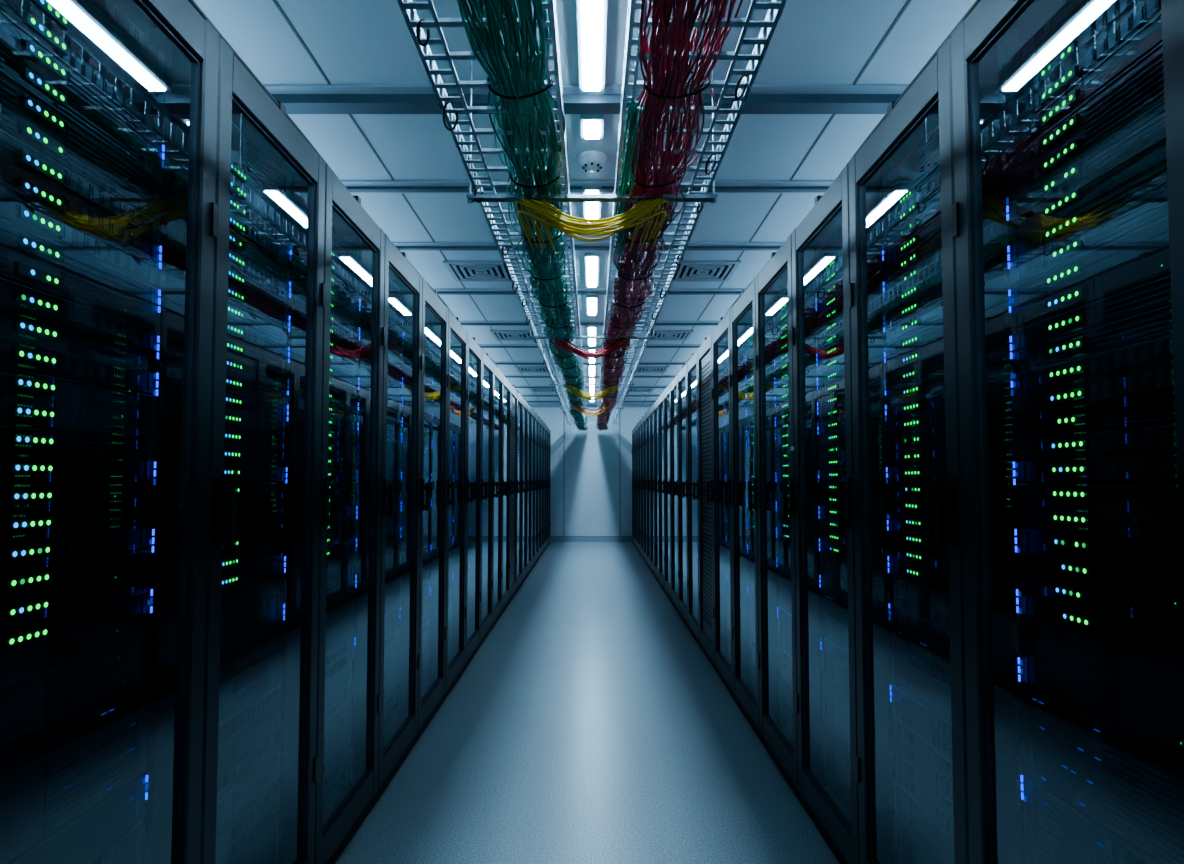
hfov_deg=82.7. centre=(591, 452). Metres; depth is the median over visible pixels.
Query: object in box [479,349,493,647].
tall cabinet
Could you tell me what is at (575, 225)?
cables
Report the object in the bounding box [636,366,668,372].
ceiling air vent
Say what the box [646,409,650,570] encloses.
tall cabinet
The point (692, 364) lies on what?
tall cabinet
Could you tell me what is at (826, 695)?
tall cabinet
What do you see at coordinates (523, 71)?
cable bundle
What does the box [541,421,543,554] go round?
tall cabinet
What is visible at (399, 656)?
tall cabinet
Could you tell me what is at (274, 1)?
trim
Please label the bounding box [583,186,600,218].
strip light
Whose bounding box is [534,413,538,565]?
tall cabinet
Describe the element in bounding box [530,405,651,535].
wall
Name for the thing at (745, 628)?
tall cabinet
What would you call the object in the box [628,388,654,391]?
ceiling air vent
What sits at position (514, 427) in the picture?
tall cabinet
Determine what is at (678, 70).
cable bundle
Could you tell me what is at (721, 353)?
tall cabinet
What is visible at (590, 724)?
floor
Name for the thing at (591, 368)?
strip light
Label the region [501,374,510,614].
tall cabinet
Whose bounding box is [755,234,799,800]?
tall cabinet
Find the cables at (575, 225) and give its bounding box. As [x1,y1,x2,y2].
[515,197,668,251]
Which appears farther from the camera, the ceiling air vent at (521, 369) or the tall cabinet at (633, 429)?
the tall cabinet at (633, 429)
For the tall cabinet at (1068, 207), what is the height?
2.200 m
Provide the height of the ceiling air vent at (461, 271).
0.014 m
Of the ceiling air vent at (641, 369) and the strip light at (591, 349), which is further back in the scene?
the ceiling air vent at (641, 369)
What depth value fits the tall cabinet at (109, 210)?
1.23 m
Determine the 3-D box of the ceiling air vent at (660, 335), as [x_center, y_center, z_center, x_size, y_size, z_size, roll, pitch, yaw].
[0.800,-1.223,7.005,0.450,0.014,0.450,0,-2,0]
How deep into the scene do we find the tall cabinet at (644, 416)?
10.01 m
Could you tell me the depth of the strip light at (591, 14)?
2.28 m
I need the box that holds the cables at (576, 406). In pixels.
[571,404,612,415]
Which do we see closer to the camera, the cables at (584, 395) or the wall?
the cables at (584, 395)
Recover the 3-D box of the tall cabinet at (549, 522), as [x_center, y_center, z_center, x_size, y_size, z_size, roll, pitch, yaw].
[-1.318,0.645,12.822,1.084,2.200,0.581,0,-2,0]
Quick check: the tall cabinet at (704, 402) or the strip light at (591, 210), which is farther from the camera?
the tall cabinet at (704, 402)
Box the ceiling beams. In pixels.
[263,84,908,401]
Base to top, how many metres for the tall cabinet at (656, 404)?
2.200 m
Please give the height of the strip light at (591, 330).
0.034 m
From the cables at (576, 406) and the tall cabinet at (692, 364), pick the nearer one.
the tall cabinet at (692, 364)
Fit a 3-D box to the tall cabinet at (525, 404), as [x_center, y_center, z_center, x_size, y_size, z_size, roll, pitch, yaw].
[-1.318,0.457,8.146,1.084,2.200,0.581,0,-2,0]
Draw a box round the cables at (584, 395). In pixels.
[566,385,617,399]
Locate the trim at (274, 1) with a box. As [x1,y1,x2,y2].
[272,0,911,403]
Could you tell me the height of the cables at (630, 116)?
0.030 m
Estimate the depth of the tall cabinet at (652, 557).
8.85 m
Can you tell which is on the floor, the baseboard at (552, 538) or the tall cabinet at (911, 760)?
the tall cabinet at (911, 760)
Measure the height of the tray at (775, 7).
0.075 m
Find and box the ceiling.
[194,0,975,404]
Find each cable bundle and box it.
[457,0,586,430]
[597,0,743,429]
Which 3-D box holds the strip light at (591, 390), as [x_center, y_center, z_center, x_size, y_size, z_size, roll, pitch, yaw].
[0.000,-1.036,11.401,0.096,0.034,0.840,0,-2,0]
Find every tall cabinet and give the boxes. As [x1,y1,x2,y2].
[0,0,218,863]
[200,37,325,863]
[314,164,384,863]
[376,234,422,800]
[416,278,448,741]
[444,310,467,699]
[464,333,482,669]
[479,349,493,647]
[491,364,503,629]
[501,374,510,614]
[509,384,517,602]
[516,391,522,592]
[521,399,527,584]
[526,405,531,577]
[531,409,535,569]
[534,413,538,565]
[538,418,541,559]
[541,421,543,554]
[543,424,546,551]
[546,427,548,547]
[548,430,550,544]
[632,429,633,543]
[633,426,636,548]
[636,424,638,551]
[638,420,640,554]
[640,418,643,559]
[643,414,646,563]
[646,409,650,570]
[650,404,654,576]
[654,398,659,583]
[658,391,664,591]
[663,384,671,602]
[670,374,679,614]
[677,363,688,628]
[686,349,700,647]
[697,332,714,669]
[711,310,734,699]
[730,279,760,740]
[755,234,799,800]
[791,163,858,863]
[848,38,968,863]
[951,0,1183,863]
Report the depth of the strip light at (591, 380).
10.18 m
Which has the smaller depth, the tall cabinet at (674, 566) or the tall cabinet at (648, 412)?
the tall cabinet at (674, 566)
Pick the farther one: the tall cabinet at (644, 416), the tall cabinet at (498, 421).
the tall cabinet at (644, 416)
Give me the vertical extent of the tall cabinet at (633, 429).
2.200 m
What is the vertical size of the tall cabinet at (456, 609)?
2.200 m
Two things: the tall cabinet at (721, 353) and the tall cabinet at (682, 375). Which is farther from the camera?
the tall cabinet at (682, 375)
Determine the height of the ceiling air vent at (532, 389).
0.014 m
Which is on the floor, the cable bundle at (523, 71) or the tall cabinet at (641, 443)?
the tall cabinet at (641, 443)
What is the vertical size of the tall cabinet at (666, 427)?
2.200 m
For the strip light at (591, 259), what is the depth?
4.72 m
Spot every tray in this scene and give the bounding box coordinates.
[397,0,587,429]
[397,0,786,429]
[596,0,786,429]
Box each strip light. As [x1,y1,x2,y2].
[577,0,606,90]
[580,114,603,138]
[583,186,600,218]
[585,253,598,286]
[586,295,597,314]
[587,326,596,345]
[588,348,595,362]
[588,365,595,375]
[589,378,594,386]
[589,388,594,395]
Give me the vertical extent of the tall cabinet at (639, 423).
2.200 m
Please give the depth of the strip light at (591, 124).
2.82 m
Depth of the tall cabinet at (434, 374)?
3.69 m
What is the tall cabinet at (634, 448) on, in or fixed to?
on the floor
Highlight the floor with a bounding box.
[335,542,839,863]
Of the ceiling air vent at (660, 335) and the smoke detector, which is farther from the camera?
the ceiling air vent at (660, 335)
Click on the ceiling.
(351, 41)
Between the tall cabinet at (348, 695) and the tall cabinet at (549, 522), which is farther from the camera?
the tall cabinet at (549, 522)
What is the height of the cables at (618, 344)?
0.153 m
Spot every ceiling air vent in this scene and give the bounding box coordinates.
[443,261,512,281]
[490,330,534,340]
[515,366,547,372]
[529,388,554,391]
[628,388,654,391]
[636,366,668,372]
[649,330,693,340]
[671,261,740,281]
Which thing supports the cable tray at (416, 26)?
hanging from the ceiling
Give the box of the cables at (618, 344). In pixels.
[554,339,629,358]
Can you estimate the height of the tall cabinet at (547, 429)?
2.200 m
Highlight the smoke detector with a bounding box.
[577,151,606,172]
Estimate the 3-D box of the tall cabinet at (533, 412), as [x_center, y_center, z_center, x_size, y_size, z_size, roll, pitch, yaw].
[-1.318,0.504,9.315,1.084,2.200,0.581,0,-2,0]
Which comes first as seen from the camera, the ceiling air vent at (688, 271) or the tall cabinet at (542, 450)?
the ceiling air vent at (688, 271)
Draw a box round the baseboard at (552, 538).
[550,536,632,541]
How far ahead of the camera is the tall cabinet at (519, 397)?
7.67 m
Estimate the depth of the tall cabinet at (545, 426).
11.70 m
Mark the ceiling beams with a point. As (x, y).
(297, 98)
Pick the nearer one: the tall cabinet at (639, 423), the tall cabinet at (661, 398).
the tall cabinet at (661, 398)
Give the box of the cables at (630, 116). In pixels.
[613,100,645,255]
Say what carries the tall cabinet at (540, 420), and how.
on the floor
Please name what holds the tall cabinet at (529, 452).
on the floor
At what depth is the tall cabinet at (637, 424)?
11.77 m
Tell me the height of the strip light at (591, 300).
0.034 m
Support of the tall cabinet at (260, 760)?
on the floor
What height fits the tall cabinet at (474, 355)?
2.200 m
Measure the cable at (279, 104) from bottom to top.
0.022 m
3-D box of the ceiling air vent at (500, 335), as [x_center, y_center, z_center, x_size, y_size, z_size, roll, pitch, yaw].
[-0.800,-1.223,7.005,0.450,0.014,0.450,0,-2,0]

